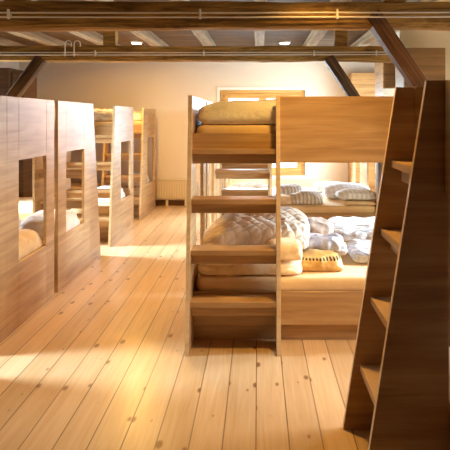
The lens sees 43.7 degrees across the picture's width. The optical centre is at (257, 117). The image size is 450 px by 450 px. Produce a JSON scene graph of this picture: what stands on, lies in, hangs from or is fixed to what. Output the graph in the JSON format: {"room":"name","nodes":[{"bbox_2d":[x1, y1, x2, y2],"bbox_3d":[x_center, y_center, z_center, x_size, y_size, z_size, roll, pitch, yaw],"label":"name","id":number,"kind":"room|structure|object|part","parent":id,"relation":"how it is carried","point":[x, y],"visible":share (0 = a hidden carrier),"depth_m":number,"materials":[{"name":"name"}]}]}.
{"room":"hostel dormitory","nodes":[
{"label":"hostel dormitory","id":0,"kind":"room"},
{"bbox_2d":[0,62,18,69],"bbox_3d":[-4.475,0.180,2.400,0.150,2.860,15.800,0,0,0],"label":"wall","id":1,"kind":"structure","parent":0,"point":[15,65],"depth_m":9.96,"materials":[{"name":"white paint"}]},
{"bbox_2d":[0,45,404,62],"bbox_3d":[-1.370,-0.735,6.424,6.060,0.200,0.193,0,0,0],"label":"ceiling beam","id":2,"kind":"structure","parent":1,"relation":"attached to","point":[18,48],"depth_m":6.34,"materials":[{"name":"brown wood"}]},
{"bbox_2d":[5,55,46,96],"bbox_3d":[-3.312,0.460,6.385,1.788,2.362,0.127,0,0,0],"label":"brace","id":3,"kind":"object","parent":2,"relation":"attached to","point":[37,63],"visible":0.68,"depth_m":6.33,"materials":[{"name":"brown wood"}]},
{"bbox_2d":[103,31,117,45],"bbox_3d":[-1.690,-0.986,6.425,0.140,0.328,0.130,0,0,0],"label":"post","id":4,"kind":"object","parent":2,"relation":"on","point":[110,38],"visible":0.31,"depth_m":6.36,"materials":[{"name":"brown wood"}]},
{"bbox_2d":[0,50,386,55],"bbox_3d":[-1.400,-0.729,6.319,6.000,0.063,0.072,0,0,0],"label":"cable","id":5,"kind":"object","parent":2,"relation":"attached to","point":[94,52],"visible":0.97,"depth_m":6.29,"materials":[{"name":"grey metal"}]},
{"bbox_2d":[73,40,80,55],"bbox_3d":[-2.025,-0.780,6.270,0.082,0.181,0.012,0,0,0],"label":"hook","id":6,"kind":"object","parent":5,"relation":"attached to","point":[76,40],"visible":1,"depth_m":6.27,"materials":[{"name":"grey metal"}]},
{"bbox_2d":[334,32,347,44],"bbox_3d":[0.950,-0.986,6.425,0.140,0.328,0.130,0,0,0],"label":"post","id":7,"kind":"object","parent":2,"relation":"on","point":[340,38],"visible":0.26,"depth_m":6.36,"materials":[{"name":"brown wood"}]},
{"bbox_2d":[324,55,359,95],"bbox_3d":[1.110,-0.211,6.386,0.710,1.017,0.125,0,0,0],"label":"brace","id":8,"kind":"object","parent":2,"relation":"attached to","point":[331,61],"visible":0.48,"depth_m":6.33,"materials":[{"name":"brown wood"}]},
{"bbox_2d":[0,1,449,31],"bbox_3d":[-0.810,-0.714,3.945,7.180,0.208,0.186,0,0,0],"label":"ceiling beam","id":9,"kind":"structure","parent":1,"relation":"attached to","point":[12,24],"depth_m":3.86,"materials":[{"name":"brown wood"}]},
{"bbox_2d":[0,9,449,18],"bbox_3d":[-0.810,-0.708,3.839,7.180,0.066,0.072,0,0,0],"label":"cable","id":10,"kind":"object","parent":9,"relation":"attached to","point":[8,12],"visible":1,"depth_m":3.81,"materials":[{"name":"brown metal"}]},
{"bbox_2d":[381,0,404,1],"bbox_3d":[0.950,-0.979,3.945,0.140,0.342,0.130,0,0,0],"label":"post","id":11,"kind":"object","parent":9,"relation":"on","point":[381,0],"visible":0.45,"depth_m":3.88,"materials":[{"name":"brown wood"}]},
{"bbox_2d":[0,206,370,449],"bbox_3d":[-0.760,1.670,2.475,7.580,0.120,16.250,0,0,0],"label":"floor","id":12,"kind":"structure","parent":0,"point":[103,364],"depth_m":3.52,"materials":[{"name":"brown wood"}]},
{"bbox_2d":[0,68,23,95],"bbox_3d":[-4.040,0.430,8.634,0.660,2.360,0.651,0,0,0],"label":"wardrobe","id":13,"kind":"object","parent":12,"relation":"on","point":[5,73],"visible":0.17,"depth_m":8.34,"materials":[{"name":"brown wood"}]},
{"bbox_3d":[-4.040,0.399,8.350,0.656,2.292,0.019,0,0,0],"label":"door","id":14,"kind":"part","parent":13,"relation":"part of","materials":[{"name":"brown wood"}]},
{"bbox_2d":[12,72,36,196],"bbox_3d":[-3.610,0.460,8.645,0.180,2.300,0.551,0,0,0],"label":"wardrobe","id":15,"kind":"object","parent":12,"relation":"on","point":[25,165],"visible":0.14,"depth_m":8.52,"materials":[{"name":"brown wood"}]},
{"bbox_3d":[-3.610,0.429,8.409,0.176,2.232,0.019,0,0,0],"label":"door","id":16,"kind":"part","parent":15,"relation":"part of","materials":[{"name":"brown wood"}]},
{"bbox_2d":[0,96,53,342],"bbox_3d":[-2.890,0.725,4.413,2.100,1.770,1.295,0,0,0],"label":"bunk bed","id":17,"kind":"object","parent":12,"relation":"on","point":[26,124],"visible":1,"depth_m":4.34,"materials":[{"name":"brown wood"}]},
{"bbox_3d":[-2.890,1.219,4.583,2.026,0.122,0.887,0,0,0],"label":"mattress","id":18,"kind":"object","parent":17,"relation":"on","visible":0},
{"bbox_2d":[19,228,42,259],"bbox_3d":[-2.089,1.052,4.601,0.434,0.209,0.790,0,0,0],"label":"pillow","id":19,"kind":"object","parent":18,"relation":"on","point":[30,241],"visible":0.33,"depth_m":4.64,"materials":[{"name":"beige fabric"}]},
{"bbox_2d":[32,101,100,292],"bbox_3d":[-2.890,0.725,5.857,2.100,1.770,1.405,0,0,0],"label":"bunk bed","id":20,"kind":"object","parent":12,"relation":"on","point":[77,248],"visible":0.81,"depth_m":5.80,"materials":[{"name":"brown wood"}]},
{"bbox_3d":[-1.854,0.725,5.649,0.028,1.770,0.989,0,0,0],"label":"panel","id":21,"kind":"part","parent":20,"relation":"part of","materials":[{"name":"brown wood"}]},
{"bbox_3d":[-2.890,1.219,5.648,2.025,0.122,0.917,0,0,0],"label":"mattress","id":22,"kind":"object","parent":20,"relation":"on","visible":0},
{"bbox_2d":[21,209,79,239],"bbox_3d":[-2.087,1.046,5.619,0.434,0.221,0.732,0,0,0],"label":"pillow","id":23,"kind":"object","parent":22,"relation":"on","point":[34,222],"visible":0.4,"depth_m":5.40,"materials":[{"name":"white fabric"}]},
{"bbox_2d":[19,106,132,246],"bbox_3d":[-2.890,0.725,7.628,2.100,1.770,1.295,0,0,0],"label":"bunk bed","id":24,"kind":"object","parent":12,"relation":"on","point":[114,225],"visible":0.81,"depth_m":7.32,"materials":[{"name":"brown wood"}]},
{"bbox_2d":[19,197,109,213],"bbox_3d":[-2.890,1.219,7.798,2.026,0.122,0.888,0,0,0],"label":"mattress","id":25,"kind":"object","parent":24,"relation":"on","point":[25,203],"visible":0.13,"depth_m":7.36,"materials":[{"name":"white fabric"}]},
{"bbox_2d":[97,185,125,202],"bbox_3d":[-2.100,1.054,7.830,0.408,0.206,0.527,0,0,0],"label":"pillow","id":26,"kind":"object","parent":25,"relation":"on","point":[123,195],"visible":0.34,"depth_m":7.68,"materials":[{"name":"white fabric"}]},
{"bbox_2d":[94,121,112,125],"bbox_3d":[-2.890,0.124,7.797,2.025,0.152,0.887,0,0,0],"label":"mattress","id":27,"kind":"object","parent":24,"relation":"on","point":[95,123],"visible":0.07,"depth_m":7.36,"materials":[{"name":"fabric"}]},
{"bbox_2d":[93,108,112,121],"bbox_3d":[-2.243,-0.044,7.798,0.649,0.184,0.700,0,0,0],"label":"quilt","id":28,"kind":"object","parent":27,"relation":"on","point":[100,115],"visible":0.37,"depth_m":7.48,"materials":[{"name":"fabric"}]},
{"bbox_3d":[-1.854,0.725,7.795,0.028,1.770,0.959,0,0,0],"label":"panel","id":29,"kind":"part","parent":24,"relation":"part of","materials":[{"name":"brown wood"}]},
{"bbox_2d":[54,108,155,220],"bbox_3d":[-2.890,0.725,9.428,2.100,1.770,1.295,0,0,0],"label":"bunk bed","id":30,"kind":"object","parent":12,"relation":"on","point":[144,203],"visible":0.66,"depth_m":9.12,"materials":[{"name":"brown wood"}]},
{"bbox_2d":[54,183,139,194],"bbox_3d":[-2.890,1.219,9.597,2.025,0.122,0.888,0,0,0],"label":"mattress","id":31,"kind":"object","parent":30,"relation":"on","point":[136,190],"visible":0.08,"depth_m":9.22,"materials":[{"name":"brown fabric"}]},
{"bbox_2d":[121,173,149,186],"bbox_3d":[-2.100,1.054,9.620,0.407,0.206,0.525,0,0,0],"label":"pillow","id":32,"kind":"object","parent":31,"relation":"on","point":[123,184],"visible":0.31,"depth_m":9.37,"materials":[{"name":"brown fabric"}]},
{"bbox_2d":[133,121,141,124],"bbox_3d":[-2.890,0.124,9.598,2.026,0.152,0.888,0,0,0],"label":"mattress","id":33,"kind":"object","parent":30,"relation":"on","point":[134,122],"visible":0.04,"depth_m":9.16,"materials":[{"name":"beige fabric"}]},
{"bbox_2d":[133,111,141,120],"bbox_3d":[-2.237,-0.036,9.603,0.650,0.169,0.706,0,0,0],"label":"quilt","id":34,"kind":"object","parent":33,"relation":"on","point":[137,115],"visible":0.24,"depth_m":9.31,"materials":[{"name":"beige fabric"}]},
{"bbox_3d":[-1.854,0.725,9.595,0.028,1.770,0.959,0,0,0],"label":"panel","id":35,"kind":"part","parent":30,"relation":"part of","materials":[{"name":"brown wood"}]},
{"bbox_2d":[206,101,271,229],"bbox_3d":[0.555,0.725,5.810,2.100,1.770,1.300,0,0,0],"label":"bunk bed","id":36,"kind":"object","parent":12,"relation":"on","point":[216,173],"visible":0.11,"depth_m":6.15,"materials":[{"name":"brown wood"}]},
{"bbox_3d":[-0.481,0.725,5.662,0.028,1.770,1.004,0,0,0],"label":"panel","id":37,"kind":"part","parent":36,"relation":"part of","materials":[{"name":"brown wood"}]},
{"bbox_3d":[0.555,1.219,5.660,2.025,0.122,0.932,0,0,0],"label":"mattress","id":38,"kind":"object","parent":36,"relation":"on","visible":0},
{"bbox_2d":[308,217,334,234],"bbox_3d":[0.524,1.060,5.419,0.440,0.194,0.446,0,0,0],"label":"pillow","id":39,"kind":"object","parent":38,"relation":"on","point":[315,225],"visible":0.34,"depth_m":5.25,"materials":[{"name":"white fabric"}]},
{"bbox_2d":[328,216,374,240],"bbox_3d":[1.148,1.098,5.642,0.882,0.118,0.870,0,0,0],"label":"quilt","id":40,"kind":"object","parent":38,"relation":"on","point":[352,228],"visible":0.5,"depth_m":5.41,"materials":[{"name":"white fabric"}]},
{"bbox_2d":[185,95,393,355],"bbox_3d":[0.555,0.725,4.405,2.100,1.770,1.250,0,0,0],"label":"bunk bed","id":41,"kind":"object","parent":12,"relation":"on","point":[309,129],"visible":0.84,"depth_m":4.01,"materials":[{"name":"brown wood"}]},
{"bbox_3d":[-0.481,0.725,4.528,0.028,1.770,1.004,0,0,0],"label":"panel","id":42,"kind":"part","parent":41,"relation":"part of","materials":[{"name":"brown wood"}]},
{"bbox_2d":[196,124,275,132],"bbox_3d":[0.555,0.124,4.530,2.026,0.152,0.932,0,0,0],"label":"mattress","id":43,"kind":"object","parent":41,"relation":"on","point":[208,128],"visible":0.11,"depth_m":4.07,"materials":[{"name":"fabric"}]},
{"bbox_2d":[198,100,275,124],"bbox_3d":[0.343,-0.047,4.482,1.622,0.198,0.859,0,0,0],"label":"duvet","id":44,"kind":"object","parent":43,"relation":"on","point":[224,112],"visible":0.47,"depth_m":4.08,"materials":[{"name":"beige fabric"}]},
{"bbox_2d":[196,250,367,290],"bbox_3d":[0.555,1.219,4.530,2.026,0.122,0.932,0,0,0],"label":"mattress","id":45,"kind":"object","parent":41,"relation":"on","point":[352,277],"visible":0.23,"depth_m":4.07,"materials":[{"name":"beige fabric"}]},
{"bbox_2d":[199,259,301,274],"bbox_3d":[-0.053,1.093,4.519,0.802,0.128,0.901,0,0,0],"label":"comforter","id":46,"kind":"object","parent":45,"relation":"on","point":[288,267],"visible":0.27,"depth_m":4.08,"materials":[{"name":"beige fabric"}]},
{"bbox_2d":[203,205,308,247],"bbox_3d":[-0.016,0.878,4.637,0.862,0.298,0.636,0,0,0],"label":"quilt","id":47,"kind":"object","parent":46,"relation":"on","point":[228,228],"visible":0.62,"depth_m":4.41,"materials":[{"name":"beige fabric"}]},
{"bbox_2d":[268,237,301,259],"bbox_3d":[0.201,0.972,4.198,0.263,0.138,0.269,0,0,0],"label":"pillow","id":48,"kind":"object","parent":46,"relation":"on","point":[291,249],"visible":0.78,"depth_m":4.08,"materials":[{"name":"beige fabric"}]},
{"bbox_2d":[302,248,343,270],"bbox_3d":[0.483,1.094,4.357,0.347,0.126,0.315,0,0,0],"label":"pillow","id":49,"kind":"object","parent":45,"relation":"on","point":[316,259],"visible":0.9,"depth_m":4.22,"materials":[{"name":"fabric"}]},
{"bbox_2d":[302,233,345,254],"bbox_3d":[0.508,1.030,4.643,0.428,0.140,0.392,0,0,0],"label":"pillow","id":50,"kind":"object","parent":45,"relation":"on","point":[335,243],"visible":0.58,"depth_m":4.49,"materials":[{"name":"white fabric"}]},
{"bbox_2d":[346,239,370,263],"bbox_3d":[1.165,1.105,4.701,0.826,0.104,0.586,0,0,0],"label":"pillow","id":51,"kind":"object","parent":45,"relation":"on","point":[358,250],"visible":0.23,"depth_m":4.58,"materials":[{"name":"white fabric"}]},
{"bbox_3d":[0.867,0.083,4.024,1.421,0.475,0.028,0,0,0],"label":"guard panel","id":52,"kind":"part","parent":41,"relation":"part of","materials":[{"name":"brown wood"}]},
{"bbox_2d":[227,163,363,186],"bbox_3d":[0.555,0.725,9.090,2.100,1.770,1.300,0,0,0],"label":"bunk bed","id":53,"kind":"object","parent":12,"relation":"on","point":[353,164],"visible":0.02,"depth_m":8.62,"materials":[{"name":"brown wood"}]},
{"bbox_2d":[272,187,324,196],"bbox_3d":[0.555,1.219,8.940,2.025,0.122,0.932,0,0,0],"label":"mattress","id":54,"kind":"object","parent":53,"relation":"on","point":[305,189],"visible":0.04,"depth_m":8.96,"materials":[{"name":"white fabric"}]},
{"bbox_2d":[314,182,345,192],"bbox_3d":[1.200,1.094,8.901,0.606,0.126,0.506,0,0,0],"label":"blanket","id":55,"kind":"object","parent":54,"relation":"on","point":[318,186],"visible":0.38,"depth_m":8.76,"materials":[{"name":"white fabric"}]},
{"bbox_3d":[1.591,0.725,8.942,0.028,1.770,1.004,0,0,0],"label":"panel","id":56,"kind":"part","parent":53,"relation":"part of","materials":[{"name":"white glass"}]},
{"bbox_2d":[219,163,375,219],"bbox_3d":[0.555,0.725,7.715,2.100,1.770,1.250,0,0,0],"label":"bunk bed","id":57,"kind":"object","parent":12,"relation":"on","point":[225,191],"visible":0.14,"depth_m":7.29,"materials":[{"name":"brown wood"}]},
{"bbox_3d":[-0.481,0.725,7.838,0.028,1.770,1.004,0,0,0],"label":"panel","id":58,"kind":"part","parent":57,"relation":"part of","materials":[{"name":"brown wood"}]},
{"bbox_2d":[280,197,375,212],"bbox_3d":[0.555,1.219,7.840,2.026,0.122,0.933,0,0,0],"label":"mattress","id":59,"kind":"object","parent":57,"relation":"on","point":[328,205],"visible":0.28,"depth_m":7.38,"materials":[{"name":"beige fabric"}]},
{"bbox_2d":[227,184,272,194],"bbox_3d":[-0.121,1.045,7.945,0.661,0.224,0.628,0,0,0],"label":"quilt","id":60,"kind":"object","parent":59,"relation":"on","point":[238,185],"visible":0.33,"depth_m":7.85,"materials":[{"name":"white fabric"}]},
{"bbox_2d":[275,194,291,204],"bbox_3d":[0.328,1.100,7.599,0.267,0.114,0.304,0,0,0],"label":"pillow","id":61,"kind":"object","parent":59,"relation":"on","point":[285,199],"visible":0.69,"depth_m":7.46,"materials":[{"name":"beige fabric"}]},
{"bbox_2d":[280,183,302,194],"bbox_3d":[0.467,1.049,8.069,0.370,0.217,0.374,0,0,0],"label":"pillow","id":62,"kind":"object","parent":59,"relation":"on","point":[285,188],"visible":0.54,"depth_m":7.92,"materials":[{"name":"beige fabric"}]},
{"bbox_2d":[290,191,322,204],"bbox_3d":[0.658,1.076,7.615,0.447,0.162,0.339,0,0,0],"label":"pillow","id":63,"kind":"object","parent":59,"relation":"on","point":[301,198],"visible":0.95,"depth_m":7.46,"materials":[{"name":"grey fabric"}]},
{"bbox_2d":[323,182,369,198],"bbox_3d":[1.279,1.044,8.081,0.664,0.225,0.353,0,0,0],"label":"pillow","id":64,"kind":"object","parent":59,"relation":"on","point":[329,191],"visible":0.59,"depth_m":7.95,"materials":[{"name":"grey fabric"}]},
{"bbox_2d":[340,199,375,204],"bbox_3d":[1.361,1.130,7.620,0.464,0.054,0.425,0,0,0],"label":"sheet","id":65,"kind":"object","parent":59,"relation":"on","point":[345,202],"visible":0.66,"depth_m":7.42,"materials":[{"name":"beige fabric"}]},
{"bbox_2d":[335,188,375,199],"bbox_3d":[1.330,1.030,7.622,0.537,0.150,0.382,0,0,0],"label":"pillow","id":66,"kind":"object","parent":65,"relation":"on","point":[345,193],"visible":0.98,"depth_m":7.46,"materials":[{"name":"beige fabric"}]},
{"bbox_3d":[1.591,0.725,7.838,0.028,1.770,1.004,0,0,0],"label":"panel","id":67,"kind":"part","parent":57,"relation":"part of","materials":[{"name":"brown wood"}]},
{"bbox_2d":[348,73,374,191],"bbox_3d":[1.960,0.405,10.069,0.620,2.410,0.381,0,0,0],"label":"wardrobe","id":68,"kind":"object","parent":12,"relation":"on","point":[364,83],"visible":0.2,"depth_m":9.91,"materials":[{"name":"brown wood"}]},
{"bbox_2d":[376,163,382,206],"bbox_3d":[1.410,0.900,6.385,0.100,1.420,0.110,0,0,0],"label":"post","id":69,"kind":"object","parent":12,"relation":"on","point":[379,166],"visible":0.03,"depth_m":6.33,"materials":[{"name":"wood"}]},
{"bbox_2d":[375,62,395,95],"bbox_3d":[1.890,0.395,7.724,0.440,2.430,0.551,0,0,0],"label":"wardrobe","id":70,"kind":"object","parent":12,"relation":"on","point":[385,72],"visible":0.15,"depth_m":7.89,"materials":[{"name":"brown wood"}]},
{"bbox_3d":[1.780,0.575,7.489,0.216,1.940,0.019,0,0,0],"label":"door","id":71,"kind":"part","parent":70,"relation":"part of","materials":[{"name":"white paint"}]},
{"bbox_2d":[342,80,449,449],"bbox_3d":[1.125,0.725,1.870,1.370,1.770,2.100,0,0,0],"label":"bunk bed","id":72,"kind":"object","parent":12,"relation":"on","point":[398,390],"visible":1,"depth_m":2.37,"materials":[{"name":"brown wood"}]},
{"bbox_3d":[1.308,0.725,2.906,1.004,1.770,0.028,0,0,0],"label":"panel","id":73,"kind":"part","parent":72,"relation":"part of","materials":[{"name":"brown wood"}]},
{"bbox_3d":[0.804,0.083,1.609,0.028,0.475,1.522,0,0,0],"label":"guard panel","id":74,"kind":"part","parent":72,"relation":"part of","materials":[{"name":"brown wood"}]},
{"bbox_2d":[449,347,449,402],"bbox_3d":[1.310,1.219,1.870,0.932,0.122,2.025,0,0,0],"label":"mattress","id":75,"kind":"object","parent":72,"relation":"on","point":[449,347],"visible":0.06,"depth_m":2.54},
{"bbox_2d":[366,10,427,86],"bbox_3d":[1.592,0.445,3.905,1.688,2.384,0.118,0,0,0],"label":"brace","id":76,"kind":"object","parent":12,"relation":"on","point":[396,51],"visible":0.6,"depth_m":3.85,"materials":[{"name":"brown wood"}]},
{"bbox_2d":[396,48,444,86],"bbox_3d":[1.895,0.405,6.535,0.470,2.410,0.411,0,0,0],"label":"wardrobe","id":77,"kind":"object","parent":12,"relation":"on","point":[431,61],"visible":0.19,"depth_m":6.36,"materials":[{"name":"brown wood"}]},
{"bbox_2d":[19,61,374,199],"bbox_3d":[-0.760,0.180,10.450,7.580,2.860,0.300,0,0,0],"label":"wall","id":78,"kind":"structure","parent":0,"point":[165,87],"depth_m":10.30,"materials":[{"name":"white paint"}]},
{"bbox_2d":[156,200,184,205],"bbox_3d":[-0.810,1.560,10.290,7.180,0.100,0.020,0,0,0],"label":"baseboard","id":79,"kind":"structure","parent":78,"relation":"attached to","point":[158,202],"depth_m":10.28,"materials":[{"name":"brown wood"}]},
{"bbox_2d":[156,179,196,205],"bbox_3d":[-1.460,1.367,10.230,0.800,0.485,0.080,0,0,0],"label":"radiator","id":80,"kind":"object","parent":78,"relation":"attached to","point":[166,189],"visible":0.79,"depth_m":10.20,"materials":[{"name":"metal"}]},
{"bbox_2d":[156,179,196,180],"bbox_3d":[-1.490,1.133,10.230,0.740,0.015,0.080,0,0,0],"label":"grille","id":81,"kind":"object","parent":80,"relation":"attached to","point":[156,179],"depth_m":10.22,"materials":[{"name":"metal"}]},
{"bbox_3d":[-1.490,1.310,10.223,0.740,0.340,0.055,0,0,0],"label":"panel","id":82,"kind":"part","parent":80,"relation":"part of","materials":[{"name":"metal"}]},
{"bbox_2d":[217,87,307,178],"bbox_3d":[0.085,0.273,10.435,1.670,1.675,0.330,0,0,0],"label":"window","id":83,"kind":"structure","parent":78,"relation":"in","point":[223,93],"depth_m":10.32,"materials":[{"name":"brown wood"}]},
{"bbox_3d":[-0.268,0.273,10.345,0.705,1.435,0.060,0,0,0],"label":"sash","id":84,"kind":"part","parent":83,"relation":"part of","materials":[{"name":"brown wood"}]},
{"bbox_3d":[0.438,0.273,10.345,0.705,1.435,0.060,0,0,0],"label":"sash","id":85,"kind":"part","parent":83,"relation":"part of","materials":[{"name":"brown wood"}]},
{"bbox_2d":[231,179,331,187],"bbox_3d":[0.455,1.367,10.230,1.910,0.485,0.080,0,0,0],"label":"windowsill","id":86,"kind":"structure","parent":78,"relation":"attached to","point":[308,183],"depth_m":10.21,"materials":[{"name":"metal"}]},
{"bbox_2d":[231,179,331,180],"bbox_3d":[0.425,1.133,10.230,1.850,0.015,0.080,0,0,0],"label":"grille","id":87,"kind":"object","parent":86,"relation":"attached to","point":[231,179],"depth_m":10.22,"materials":[{"name":"metal"}]},
{"bbox_2d":[0,0,406,45],"bbox_3d":[-0.885,-1.200,2.475,7.330,0.100,16.250,0,0,0],"label":"ceiling","id":88,"kind":"structure","parent":0,"point":[239,37],"depth_m":8.00,"materials":[{"name":"white paint"}]},
{"bbox_2d":[0,37,23,45],"bbox_3d":[-3.715,-1.093,2.400,0.136,0.116,15.800,0,0,0],"label":"joist","id":89,"kind":"object","parent":88,"relation":"attached to","point":[3,41],"visible":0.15,"depth_m":8.16,"materials":[{"name":"brown wood"}]},
{"bbox_2d":[8,31,70,45],"bbox_3d":[-2.968,-1.093,2.400,0.136,0.116,15.800,0,0,0],"label":"joist","id":90,"kind":"object","parent":88,"relation":"attached to","point":[36,36],"visible":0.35,"depth_m":7.51,"materials":[{"name":"brown wood"}]},
{"bbox_2d":[0,0,121,45],"bbox_3d":[-2.221,-1.093,2.400,0.136,0.116,15.800,0,0,0],"label":"joist","id":91,"kind":"object","parent":88,"relation":"attached to","point":[94,37],"visible":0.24,"depth_m":7.31,"materials":[{"name":"beige wood"}]},
{"bbox_2d":[84,0,168,45],"bbox_3d":[-1.474,-1.093,2.400,0.136,0.116,15.800,0,0,0],"label":"joist","id":92,"kind":"object","parent":88,"relation":"attached to","point":[149,37],"visible":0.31,"depth_m":7.32,"materials":[{"name":"beige wood"}]},
{"bbox_2d":[131,41,142,43],"bbox_3d":[-1.830,-1.135,8.450,0.182,0.030,0.182,0,0,0],"label":"recessed light","id":93,"kind":"object","parent":88,"relation":"in","point":[132,42],"visible":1,"depth_m":8.39,"materials":[{"name":"white paint"}]},
{"bbox_2d":[169,0,214,45],"bbox_3d":[-0.727,-1.093,2.400,0.136,0.116,15.800,0,0,0],"label":"joist","id":94,"kind":"object","parent":88,"relation":"attached to","point":[204,37],"visible":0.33,"depth_m":7.21,"materials":[{"name":"beige wood"}]},
{"bbox_2d":[253,0,266,45],"bbox_3d":[0.020,-1.093,2.400,0.136,0.116,15.800,0,0,0],"label":"joist","id":95,"kind":"object","parent":88,"relation":"attached to","point":[259,34],"visible":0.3,"depth_m":7.12,"materials":[{"name":"beige wood"}]},
{"bbox_2d":[279,41,289,43],"bbox_3d":[0.400,-1.135,8.450,0.182,0.030,0.182,0,0,0],"label":"recessed light","id":96,"kind":"object","parent":88,"relation":"in","point":[280,42],"visible":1,"depth_m":8.39,"materials":[{"name":"white paint"}]},
{"bbox_2d":[303,0,351,45],"bbox_3d":[0.767,-1.093,2.400,0.136,0.116,15.800,0,0,0],"label":"joist","id":97,"kind":"object","parent":88,"relation":"attached to","point":[313,38],"visible":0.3,"depth_m":7.38,"materials":[{"name":"beige wood"}]},
{"bbox_2d":[351,0,436,44],"bbox_3d":[1.514,-1.093,2.400,0.136,0.116,15.800,0,0,0],"label":"joist","id":98,"kind":"object","parent":88,"relation":"attached to","point":[368,37],"visible":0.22,"depth_m":7.50,"materials":[{"name":"beige wood"}]},
{"bbox_2d":[396,0,449,80],"bbox_3d":[2.250,0.010,6.900,1.060,3.200,0.200,0,0,0],"label":"wall partition","id":99,"kind":"structure","parent":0,"point":[410,39],"depth_m":6.80,"materials":[{"name":"paint"}]}
]}

